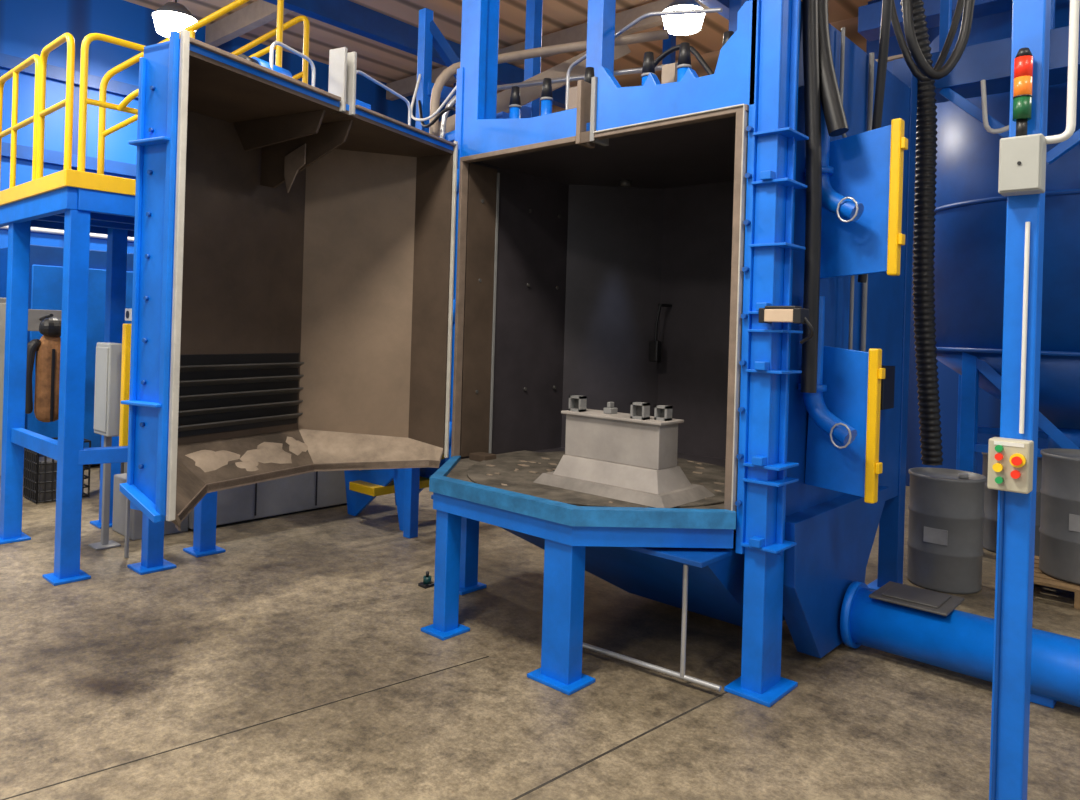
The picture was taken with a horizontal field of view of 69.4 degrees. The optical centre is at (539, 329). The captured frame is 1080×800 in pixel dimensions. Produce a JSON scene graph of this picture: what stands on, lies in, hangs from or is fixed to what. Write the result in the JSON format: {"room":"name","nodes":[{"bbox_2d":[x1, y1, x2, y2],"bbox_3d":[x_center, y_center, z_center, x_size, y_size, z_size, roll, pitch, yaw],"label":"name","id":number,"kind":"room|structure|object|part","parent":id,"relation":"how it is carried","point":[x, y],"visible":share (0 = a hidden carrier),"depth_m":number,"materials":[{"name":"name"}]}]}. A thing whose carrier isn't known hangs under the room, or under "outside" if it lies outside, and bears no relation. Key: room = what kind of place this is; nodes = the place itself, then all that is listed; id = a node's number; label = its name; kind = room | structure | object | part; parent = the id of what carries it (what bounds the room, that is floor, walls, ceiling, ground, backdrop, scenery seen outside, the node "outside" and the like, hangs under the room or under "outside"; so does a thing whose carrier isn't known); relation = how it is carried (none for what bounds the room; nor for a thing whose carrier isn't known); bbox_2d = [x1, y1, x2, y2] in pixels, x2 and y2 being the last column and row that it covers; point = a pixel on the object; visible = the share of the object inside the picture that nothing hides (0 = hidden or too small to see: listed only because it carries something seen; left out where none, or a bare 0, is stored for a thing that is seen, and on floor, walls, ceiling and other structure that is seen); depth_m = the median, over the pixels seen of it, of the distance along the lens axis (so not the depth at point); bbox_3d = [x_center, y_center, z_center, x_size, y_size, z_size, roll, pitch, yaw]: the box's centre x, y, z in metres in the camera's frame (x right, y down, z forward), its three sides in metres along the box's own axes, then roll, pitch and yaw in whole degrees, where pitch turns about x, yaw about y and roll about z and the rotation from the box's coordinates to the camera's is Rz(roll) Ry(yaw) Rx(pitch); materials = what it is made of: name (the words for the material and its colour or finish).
{"room":"workshop","nodes":[
{"label":"workshop","id":0,"kind":"room"},
{"bbox_2d":[152,0,196,36],"bbox_3d":[-4.069,-3.719,8.721,0.480,0.810,0.480,2,0,42],"label":"ceiling light","id":1,"kind":"object","parent":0,"point":[172,16],"depth_m":8.56,"materials":[{"name":"white plastic"}]},
{"bbox_2d":[0,0,452,252],"bbox_3d":[-5.558,-1.367,9.708,0.150,5.600,12.500,2,0,42],"label":"wall","id":2,"kind":"structure","parent":0,"point":[26,26],"depth_m":9.56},
{"bbox_2d":[0,53,138,241],"bbox_3d":[-5.463,-1.790,9.635,0.070,2.650,12.300,2,0,42],"label":"window","id":3,"kind":"structure","parent":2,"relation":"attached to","point":[9,62],"depth_m":9.31,"materials":[{"name":"blue glass"}]},
{"bbox_2d":[124,0,871,93],"bbox_3d":[-0.203,-4.058,4.989,14.000,0.100,12.500,2,0,42],"label":"ceiling","id":4,"kind":"structure","parent":0,"point":[385,63],"depth_m":10.41,"materials":[{"name":"brown"}]},
{"bbox_2d":[205,0,748,108],"bbox_3d":[-0.215,-3.683,4.989,13.800,0.550,12.300,2,0,42],"label":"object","id":5,"kind":"structure","parent":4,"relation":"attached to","point":[347,15],"depth_m":9.55,"materials":[{"name":"blue paint"}]},
{"bbox_2d":[453,25,903,114],"bbox_3d":[1.077,-3.254,10.493,7.600,1.430,0.240,2,0,42],"label":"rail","id":6,"kind":"object","parent":4,"relation":"attached to","point":[670,42],"visible":0.04,"depth_m":9.93,"materials":[{"name":"metal"}]},
{"bbox_2d":[0,466,1079,799],"bbox_3d":[-0.374,1.639,4.989,14.000,0.100,12.500,2,0,42],"label":"floor","id":7,"kind":"structure","parent":0,"point":[300,611],"depth_m":3.44,"materials":[{"name":"concrete"}]},
{"bbox_2d":[0,298,5,480],"bbox_3d":[-5.261,0.567,7.209,0.412,1.750,0.450,2,0,42],"label":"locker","id":8,"kind":"object","parent":7,"relation":"on","point":[2,300],"visible":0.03,"depth_m":7.21,"materials":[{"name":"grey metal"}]},
{"bbox_2d":[23,437,90,503],"bbox_3d":[-4.237,1.214,6.846,0.366,0.498,0.416,2,0,42],"label":"wire crate","id":9,"kind":"object","parent":7,"relation":"on","point":[40,473],"visible":0.47,"depth_m":6.67,"materials":[{"name":"black metal"}]},
{"bbox_2d":[0,244,133,470],"bbox_3d":[-4.354,0.320,9.324,1.030,2.300,3.400,2,0,42],"label":"wall","id":10,"kind":"structure","parent":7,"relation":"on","point":[46,262],"depth_m":8.14,"materials":[{"name":"metal"}]},
{"bbox_2d":[25,309,61,421],"bbox_3d":[-4.472,0.641,7.139,0.463,1.650,0.600,2,0,42],"label":"jacket","id":11,"kind":"object","parent":10,"relation":"hanging from","point":[47,349],"visible":0.49,"depth_m":6.95,"materials":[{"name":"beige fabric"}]},
{"bbox_2d":[39,318,60,336],"bbox_3d":[-4.364,-0.028,7.006,0.281,0.245,0.328,2,0,42],"label":"hood","id":12,"kind":"object","parent":11,"relation":"attached to","point":[48,327],"depth_m":6.94,"materials":[{"name":"black rubber"}]},
{"bbox_3d":[-4.749,0.308,8.134,0.030,1.900,1.000,2,0,42],"label":"panel","id":13,"kind":"part","parent":10,"relation":"part of","materials":[{"name":"blue paint"}]},
{"bbox_2d":[88,342,121,550],"bbox_3d":[-3.017,0.800,5.444,0.260,1.420,0.160,2,0,42],"label":"cabinet","id":14,"kind":"object","parent":7,"relation":"on","point":[108,363],"visible":0.94,"depth_m":5.37,"materials":[{"name":"grey metal"}]},
{"bbox_3d":[-3.042,0.409,5.403,0.220,0.580,0.008,2,0,42],"label":"door","id":15,"kind":"part","parent":14,"relation":"part of","materials":[{"name":"grey plastic"}]},
{"bbox_2d":[0,169,225,585],"bbox_3d":[-2.820,0.281,5.871,1.920,2.470,1.900,2,0,42],"label":"platform","id":16,"kind":"object","parent":7,"relation":"on","point":[80,204],"visible":0.59,"depth_m":4.98,"materials":[{"name":"blue paint"}]},
{"bbox_2d":[0,33,143,187],"bbox_3d":[-2.777,-1.354,5.844,1.789,0.941,1.792,2,0,42],"label":"guard railing","id":17,"kind":"object","parent":16,"relation":"on","point":[40,112],"visible":0.38,"depth_m":4.93,"materials":[{"name":"metal"}]},
{"bbox_3d":[-3.714,-1.372,5.508,0.036,0.920,0.036,2,0,42],"label":"rail post","id":18,"kind":"part","parent":17,"relation":"part of","materials":[{"name":"yellow metal"}]},
{"bbox_3d":[-3.667,-1.421,5.468,0.920,0.036,0.036,2,0,42],"label":"rail","id":19,"kind":"part","parent":17,"relation":"part of","materials":[{"name":"yellow metal"}]},
{"bbox_3d":[-3.064,-1.403,4.927,0.540,0.036,0.036,2,0,42],"label":"rail","id":20,"kind":"part","parent":17,"relation":"part of","materials":[{"name":"yellow metal"}]},
{"bbox_3d":[-2.587,-1.388,4.936,0.036,0.036,0.550,2,0,42],"label":"rail","id":21,"kind":"part","parent":17,"relation":"part of","materials":[{"name":"yellow metal"}]},
{"bbox_2d":[97,0,309,174],"bbox_3d":[-2.703,-1.771,6.362,1.550,1.898,0.723,2,0,0],"label":"stair handrail","id":22,"kind":"object","parent":16,"relation":"on","point":[102,133],"visible":0.32,"depth_m":6.01,"materials":[{"name":"yellow metal"}]},
{"bbox_3d":[-2.699,-1.857,6.025,1.367,0.785,0.040,2,0,0],"label":"rail","id":23,"kind":"part","parent":22,"relation":"part of","materials":[{"name":"yellow metal"}]},
{"bbox_3d":[-2.703,-1.801,6.698,1.047,1.839,0.952,2,0,42],"label":"rail","id":24,"kind":"part","parent":22,"relation":"part of","materials":[{"name":"metal"}]},
{"bbox_3d":[-2.701,-1.857,6.698,1.367,0.785,0.040,2,0,0],"label":"rail","id":25,"kind":"part","parent":22,"relation":"part of","materials":[{"name":"yellow metal"}]},
{"bbox_2d":[99,440,126,479],"bbox_3d":[-3.609,0.917,7.399,0.535,1.150,0.850,2,0,42],"label":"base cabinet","id":26,"kind":"object","parent":7,"relation":"on","point":[123,464],"visible":0.02,"depth_m":6.95,"materials":[{"name":"metal"}]},
{"bbox_3d":[-3.440,1.267,7.239,0.015,0.220,0.790,2,0,42],"label":"drawer","id":27,"kind":"part","parent":26,"relation":"part of","materials":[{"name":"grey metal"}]},
{"bbox_2d":[119,309,131,557],"bbox_3d":[-2.755,0.688,5.175,0.080,1.660,0.079,2,0,0],"label":"post","id":28,"kind":"object","parent":7,"relation":"on","point":[126,333],"visible":0.6,"depth_m":5.15,"materials":[{"name":"yellow metal"}]},
{"bbox_3d":[-2.732,0.708,5.197,0.030,1.620,0.020,2,0,42],"label":"mount post","id":29,"kind":"part","parent":28,"relation":"part of","materials":[{"name":"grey metal"}]},
{"bbox_2d":[112,471,346,539],"bbox_3d":[-2.404,1.264,6.459,0.540,0.530,1.970,2,0,42],"label":"base cabinet","id":30,"kind":"object","parent":7,"relation":"on","point":[319,489],"depth_m":6.28,"materials":[{"name":"metal"}]},
{"bbox_3d":[-2.929,1.303,5.874,0.400,0.420,0.400,2,0,42],"label":"casing","id":31,"kind":"part","parent":30,"relation":"part of","materials":[{"name":"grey metal"}]},
{"bbox_3d":[-2.277,1.272,6.601,0.500,0.480,1.550,2,0,42],"label":"casing","id":32,"kind":"part","parent":30,"relation":"part of","materials":[{"name":"grey metal"}]},
{"bbox_2d":[1,656,727,799],"bbox_3d":[-0.869,1.574,2.595,4.296,0.001,1.102,2,0,-39],"label":"joint","id":33,"kind":"object","parent":7,"relation":"on","point":[680,715],"visible":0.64,"depth_m":2.99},
{"bbox_2d":[344,455,444,530],"bbox_3d":[-1.208,1.244,6.504,0.900,0.640,0.630,2,0,42],"label":"stand","id":34,"kind":"object","parent":7,"relation":"on","point":[362,486],"visible":0.27,"depth_m":6.35,"materials":[{"name":"blue paint"}]},
{"bbox_2d":[418,571,433,588],"bbox_3d":[-0.698,1.535,4.811,0.070,0.090,0.080,2,0,42],"label":"valve","id":35,"kind":"object","parent":7,"relation":"on","point":[426,583],"visible":0.91,"depth_m":4.79,"materials":[{"name":"green metal"}]},
{"bbox_2d":[403,0,677,538],"bbox_3d":[-0.064,-1.202,5.889,1.797,5.600,1.355,2,0,-26],"label":"overhead pipework","id":36,"kind":"object","parent":7,"relation":"on","point":[428,95],"visible":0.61,"depth_m":5.91,"materials":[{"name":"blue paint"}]},
{"bbox_3d":[-0.924,-0.428,5.925,0.080,4.000,0.080,2,0,42],"label":"support post","id":37,"kind":"part","parent":36,"relation":"part of","materials":[{"name":"metal"}]},
{"bbox_3d":[-0.560,-1.417,5.639,0.887,0.169,0.070,2,0,42],"label":"cross arm","id":38,"kind":"part","parent":36,"relation":"part of","materials":[{"name":"blue paint"}]},
{"bbox_3d":[-0.475,-1.815,6.245,1.016,0.100,0.100,2,0,-38],"label":"cross arm","id":39,"kind":"part","parent":36,"relation":"part of","materials":[{"name":"blue paint"}]},
{"bbox_3d":[-0.092,-1.203,6.558,0.100,5.600,0.100,2,0,42],"label":"support post","id":40,"kind":"part","parent":36,"relation":"part of","materials":[{"name":"blue metal"}]},
{"bbox_3d":[0.066,-1.766,5.871,1.747,0.935,0.307,2,0,2],"label":"rail","id":41,"kind":"part","parent":36,"relation":"part of","materials":[{"name":"blue metal"}]},
{"bbox_3d":[0.140,-1.581,5.804,1.728,0.770,0.277,2,0,2],"label":"rail","id":42,"kind":"part","parent":36,"relation":"part of","materials":[{"name":"blue metal"}]},
{"bbox_2d":[421,0,917,706],"bbox_3d":[0.906,-0.473,4.601,2.506,4.197,2.712,2,0,42],"label":"machine","id":43,"kind":"object","parent":7,"relation":"on","point":[563,271],"depth_m":4.13,"materials":[{"name":"blue paint"}]},
{"bbox_2d":[120,29,458,530],"bbox_3d":[-1.321,-0.314,4.102,0.778,2.258,2.014,2,0,28],"label":"door","id":44,"kind":"structure","parent":43,"relation":"attached to","point":[293,304],"depth_m":4.31,"materials":[{"name":"blue paint"}]},
{"bbox_3d":[-1.645,-0.199,4.280,0.015,1.860,0.918,2,0,28],"label":"liner panel","id":45,"kind":"part","parent":44,"relation":"part of","materials":[{"name":"brown metal"}]},
{"bbox_3d":[-1.325,-1.240,3.805,0.120,0.120,0.200,2,0,28],"label":"actuator motor","id":46,"kind":"part","parent":44,"relation":"part of","materials":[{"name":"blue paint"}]},
{"bbox_3d":[-1.357,-1.021,4.025,0.648,0.160,0.015,2,0,28],"label":"baffle plate","id":47,"kind":"part","parent":44,"relation":"part of","materials":[{"name":"brown metal"}]},
{"bbox_3d":[-1.305,-1.135,4.115,0.750,0.030,1.930,2,0,28],"label":"roof plate","id":48,"kind":"part","parent":44,"relation":"part of","materials":[{"name":"blue paint"}]},
{"bbox_3d":[-1.266,-0.939,4.202,0.649,0.320,0.015,2,0,28],"label":"baffle plate","id":49,"kind":"part","parent":44,"relation":"part of","materials":[{"name":"brown metal"}]},
{"bbox_3d":[-1.016,-1.251,3.913,0.105,0.320,0.020,2,0,28],"label":"slot plate","id":50,"kind":"part","parent":44,"relation":"part of","materials":[{"name":"grey metal"}]},
{"bbox_3d":[-0.983,-1.250,3.974,0.105,0.320,0.020,2,0,28],"label":"slot plate","id":51,"kind":"part","parent":44,"relation":"part of","materials":[{"name":"grey metal"}]},
{"bbox_3d":[-1.115,-0.183,4.791,0.674,1.860,0.015,2,0,-19],"label":"liner panel","id":52,"kind":"part","parent":44,"relation":"part of","materials":[{"name":"brown metal"}]},
{"bbox_3d":[-0.681,-0.171,4.836,0.273,1.860,0.015,2,0,28],"label":"liner panel","id":53,"kind":"part","parent":44,"relation":"part of","materials":[{"name":"brown metal"}]},
{"bbox_3d":[-0.488,1.263,4.107,0.090,0.645,0.100,2,0,42],"label":"table leg","id":54,"kind":"part","parent":43,"relation":"part of","materials":[{"name":"blue paint"}]},
{"bbox_3d":[-0.452,1.237,4.807,0.110,0.700,0.110,2,0,42],"label":"leg","id":55,"kind":"part","parent":43,"relation":"part of","materials":[{"name":"blue paint"}]},
{"bbox_3d":[-0.385,-0.122,4.911,0.007,1.820,0.240,2,0,42],"label":"liner entry panel","id":56,"kind":"part","parent":43,"relation":"part of","materials":[{"name":"brown metal"}]},
{"bbox_3d":[-0.294,-0.109,5.008,0.012,1.800,0.015,2,0,42],"label":"seal rail","id":57,"kind":"part","parent":43,"relation":"part of","materials":[{"name":"grey metal"}]},
{"bbox_3d":[0.106,1.281,3.575,0.165,0.645,0.100,2,0,42],"label":"table leg","id":58,"kind":"part","parent":43,"relation":"part of","materials":[{"name":"blue paint"}]},
{"bbox_3d":[0.249,-1.163,4.214,0.028,0.340,0.135,2,0,42],"label":"slot seal plate","id":59,"kind":"part","parent":43,"relation":"part of","materials":[{"name":"beige metal"}]},
{"bbox_3d":[0.320,-1.161,4.151,0.028,0.340,0.135,2,0,42],"label":"slot seal plate","id":60,"kind":"part","parent":43,"relation":"part of","materials":[{"name":"grey metal"}]},
{"bbox_2d":[534,395,714,507],"bbox_3d":[0.425,0.582,3.980,0.810,0.457,0.460,2,0,42],"label":"metal casting","id":61,"kind":"object","parent":43,"relation":"on","point":[610,453],"visible":1,"depth_m":3.83,"materials":[{"name":"grey metal"}]},
{"bbox_3d":[0.409,0.440,3.964,0.620,0.015,0.210,2,0,42],"label":"plate","id":62,"kind":"part","parent":61,"relation":"part of","materials":[{"name":"grey metal"}]},
{"bbox_3d":[0.419,0.786,3.980,0.810,0.047,0.460,2,0,42],"label":"plate","id":63,"kind":"part","parent":61,"relation":"part of","materials":[{"name":"grey metal"}]},
{"bbox_2d":[620,180,630,187],"bbox_3d":[0.585,-1.003,5.342,0.080,0.040,0.080,2,0,42],"label":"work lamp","id":64,"kind":"object","parent":43,"relation":"attached to","point":[623,183],"visible":1,"depth_m":5.31,"materials":[{"name":"metal"}]},
{"bbox_2d":[649,304,671,361],"bbox_3d":[0.849,0.021,5.495,0.075,0.410,0.180,2,0,42],"label":"controller","id":65,"kind":"object","parent":43,"relation":"hanging from","point":[655,346],"visible":1,"depth_m":5.43,"materials":[{"name":"black plastic"}]},
{"bbox_2d":[649,340,661,361],"bbox_3d":[0.805,0.149,5.450,0.075,0.150,0.060,2,0,42],"label":"pendant","id":66,"kind":"object","parent":65,"relation":"attached to","point":[655,346],"depth_m":5.42,"materials":[{"name":"black rubber"}]},
{"bbox_2d":[759,306,813,343],"bbox_3d":[1.064,-0.022,3.358,0.224,0.162,0.093,2,0,42],"label":"switch","id":67,"kind":"object","parent":43,"relation":"attached to","point":[769,314],"visible":1,"depth_m":3.33,"materials":[{"name":"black plastic"}]},
{"bbox_2d":[801,0,821,392],"bbox_3d":[1.259,-1.138,3.616,0.130,2.851,0.088,2,0,42],"label":"hose","id":68,"kind":"object","parent":43,"relation":"attached to","point":[813,148],"visible":0.95,"depth_m":3.58,"materials":[{"name":"rubber"}]},
{"bbox_2d":[818,0,848,136],"bbox_3d":[1.353,-1.730,3.635,0.090,1.662,0.219,2,0,-44],"label":"hose","id":69,"kind":"object","parent":43,"relation":"attached to","point":[830,97],"visible":0.69,"depth_m":3.60,"materials":[{"name":"rubber"}]},
{"bbox_3d":[1.541,0.442,3.834,0.356,0.730,0.315,2,0,42],"label":"blast wheel guard","id":70,"kind":"part","parent":43,"relation":"part of","materials":[{"name":"blue metal"}]},
{"bbox_3d":[1.701,-0.259,4.290,0.040,2.580,1.750,2,0,42],"label":"casing","id":71,"kind":"part","parent":43,"relation":"part of","materials":[{"name":"blue paint"}]},
{"bbox_3d":[1.598,-0.607,3.811,0.426,0.730,0.315,2,0,42],"label":"blast wheel guard","id":72,"kind":"part","parent":43,"relation":"part of","materials":[{"name":"blue metal"}]},
{"bbox_2d":[839,27,894,409],"bbox_3d":[1.812,-0.446,4.323,0.068,2.200,0.860,2,0,42],"label":"conduit","id":73,"kind":"object","parent":43,"relation":"attached to","point":[887,384],"visible":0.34,"depth_m":4.34,"materials":[{"name":"grey metal"}]},
{"bbox_2d":[858,0,891,282],"bbox_3d":[1.691,-1.498,3.899,0.083,2.505,0.392,2,0,15],"label":"hose","id":74,"kind":"object","parent":43,"relation":"attached to","point":[886,4],"visible":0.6,"depth_m":3.83,"materials":[{"name":"rubber"}]},
{"bbox_3d":[2.296,-0.031,5.006,0.120,3.400,0.120,2,0,42],"label":"leg","id":75,"kind":"part","parent":43,"relation":"part of","materials":[{"name":"blue paint"}]},
{"bbox_2d":[900,0,942,465],"bbox_3d":[2.374,-0.840,4.971,0.663,3.426,0.179,2,0,-32],"label":"flexible hose","id":76,"kind":"object","parent":43,"relation":"attached to","point":[924,318],"visible":0.88,"depth_m":5.03,"materials":[{"name":"black rubber"}]},
{"bbox_2d":[891,0,963,81],"bbox_3d":[2.056,-2.034,4.209,0.577,1.416,0.119,2,0,8],"label":"hose","id":77,"kind":"object","parent":43,"relation":"attached to","point":[903,46],"visible":0.86,"depth_m":4.15,"materials":[{"name":"rubber"}]},
{"bbox_2d":[902,0,974,79],"bbox_3d":[2.024,-2.005,3.946,0.492,1.473,0.099,2,0,9],"label":"hose","id":78,"kind":"object","parent":43,"relation":"attached to","point":[921,62],"visible":1,"depth_m":3.93,"materials":[{"name":"rubber"}]},
{"bbox_2d":[907,467,985,593],"bbox_3d":[2.686,1.311,5.171,0.458,0.740,0.458,2,0,42],"label":"drum","id":79,"kind":"object","parent":7,"relation":"on","point":[946,506],"visible":1,"depth_m":4.99,"materials":[{"name":"grey metal"}]},
{"bbox_2d":[840,581,1079,707],"bbox_3d":[2.795,1.517,3.052,3.100,0.335,0.365,2,0,42],"label":"pipe","id":80,"kind":"object","parent":7,"relation":"on","point":[911,622],"visible":0.98,"depth_m":3.70,"materials":[{"name":"blue metal"}]},
{"bbox_3d":[1.884,1.340,3.902,0.360,0.015,0.320,2,0,42],"label":"inlet plate","id":81,"kind":"part","parent":80,"relation":"part of","materials":[{"name":"metal"}]},
{"bbox_3d":[1.884,1.327,3.902,0.260,0.010,0.240,2,0,42],"label":"inlet lid","id":82,"kind":"part","parent":80,"relation":"part of","materials":[{"name":"metal"}]},
{"bbox_2d":[858,0,1079,472],"bbox_3d":[4.310,-1.071,5.705,3.300,5.600,3.134,2,0,42],"label":"storage tank","id":83,"kind":"object","parent":7,"relation":"on","point":[972,103],"visible":0.52,"depth_m":5.76,"materials":[{"name":"blue metal"}]},
{"bbox_3d":[3.950,0.919,7.259,0.100,1.600,0.100,2,0,42],"label":"support leg","id":84,"kind":"part","parent":83,"relation":"part of","materials":[{"name":"blue paint"}]},
{"bbox_3d":[3.297,0.899,6.005,0.100,1.600,0.100,2,0,42],"label":"support leg","id":85,"kind":"part","parent":83,"relation":"part of","materials":[{"name":"blue paint"}]},
{"bbox_2d":[982,452,1041,555],"bbox_3d":[3.685,1.331,6.062,0.458,0.760,0.458,2,0,42],"label":"drum","id":86,"kind":"object","parent":7,"relation":"on","point":[990,495],"visible":0.15,"depth_m":5.98,"materials":[{"name":"grey metal"}]},
{"bbox_2d":[989,0,1079,799],"bbox_3d":[1.656,-0.350,2.592,0.213,4.000,0.183,2,0,42],"label":"post","id":87,"kind":"object","parent":7,"relation":"on","point":[1025,215],"visible":0.78,"depth_m":2.56,"materials":[{"name":"blue metal"}]},
{"bbox_2d":[987,437,1033,493],"bbox_3d":[1.521,0.438,2.527,0.117,0.165,0.105,2,0,42],"label":"station","id":88,"kind":"object","parent":87,"relation":"attached to","point":[1010,461],"visible":1,"depth_m":2.51,"materials":[{"name":"beige plastic"}]},
{"bbox_3d":[1.509,0.367,2.511,0.085,0.012,0.002,2,0,42],"label":"legend plate","id":89,"kind":"part","parent":88,"relation":"part of","materials":[{"name":"white paint"}]},
{"bbox_2d":[998,133,1045,195],"bbox_3d":[1.562,-0.533,2.528,0.120,0.180,0.088,2,0,42],"label":"junction box","id":90,"kind":"object","parent":87,"relation":"attached to","point":[1022,159],"visible":1,"depth_m":2.50,"materials":[{"name":"grey plastic"}]},
{"bbox_2d":[1013,48,1032,135],"bbox_3d":[1.569,-0.768,2.536,0.054,0.290,0.054,2,0,42],"label":"tower","id":91,"kind":"object","parent":90,"relation":"on","point":[1023,61],"visible":0.96,"depth_m":2.52,"materials":[{"name":"multicoloured plastic"}]},
{"bbox_3d":[1.566,-0.653,2.536,0.032,0.060,0.032,2,0,42],"label":"stem","id":92,"kind":"part","parent":91,"relation":"part of","materials":[{"name":"black rubber"}]},
{"bbox_2d":[1034,555,1079,609],"bbox_3d":[3.519,1.646,4.988,0.800,0.120,0.690,2,0,42],"label":"wooden pallet","id":93,"kind":"object","parent":7,"relation":"on","point":[1040,578],"visible":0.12,"depth_m":4.87,"materials":[{"name":"brown wood"}]},
{"bbox_2d":[1039,448,1079,584],"bbox_3d":[3.521,1.186,5.005,0.541,0.790,0.541,2,0,42],"label":"drum","id":94,"kind":"object","parent":93,"relation":"on","point":[1059,529],"visible":1,"depth_m":4.92,"materials":[{"name":"grey metal"}]},
{"bbox_2d":[661,0,705,34],"bbox_3d":[1.550,-3.600,8.401,0.480,0.710,0.480,2,0,42],"label":"ceiling light","id":95,"kind":"object","parent":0,"point":[684,24],"depth_m":8.26,"materials":[{"name":"white plastic"}]},
{"bbox_2d":[539,17,866,115],"bbox_3d":[3.928,-1.083,9.701,14.000,5.600,0.150,2,0,42],"label":"wall","id":96,"kind":"structure","parent":0,"point":[851,25],"depth_m":11.05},
{"bbox_2d":[866,0,1047,485],"bbox_3d":[6.228,-0.964,6.801,6.700,5.500,0.100,2,0,42],"label":"wall","id":97,"kind":"structure","parent":0,"point":[989,406],"depth_m":8.38,"materials":[{"name":"blue metal"}]}
]}

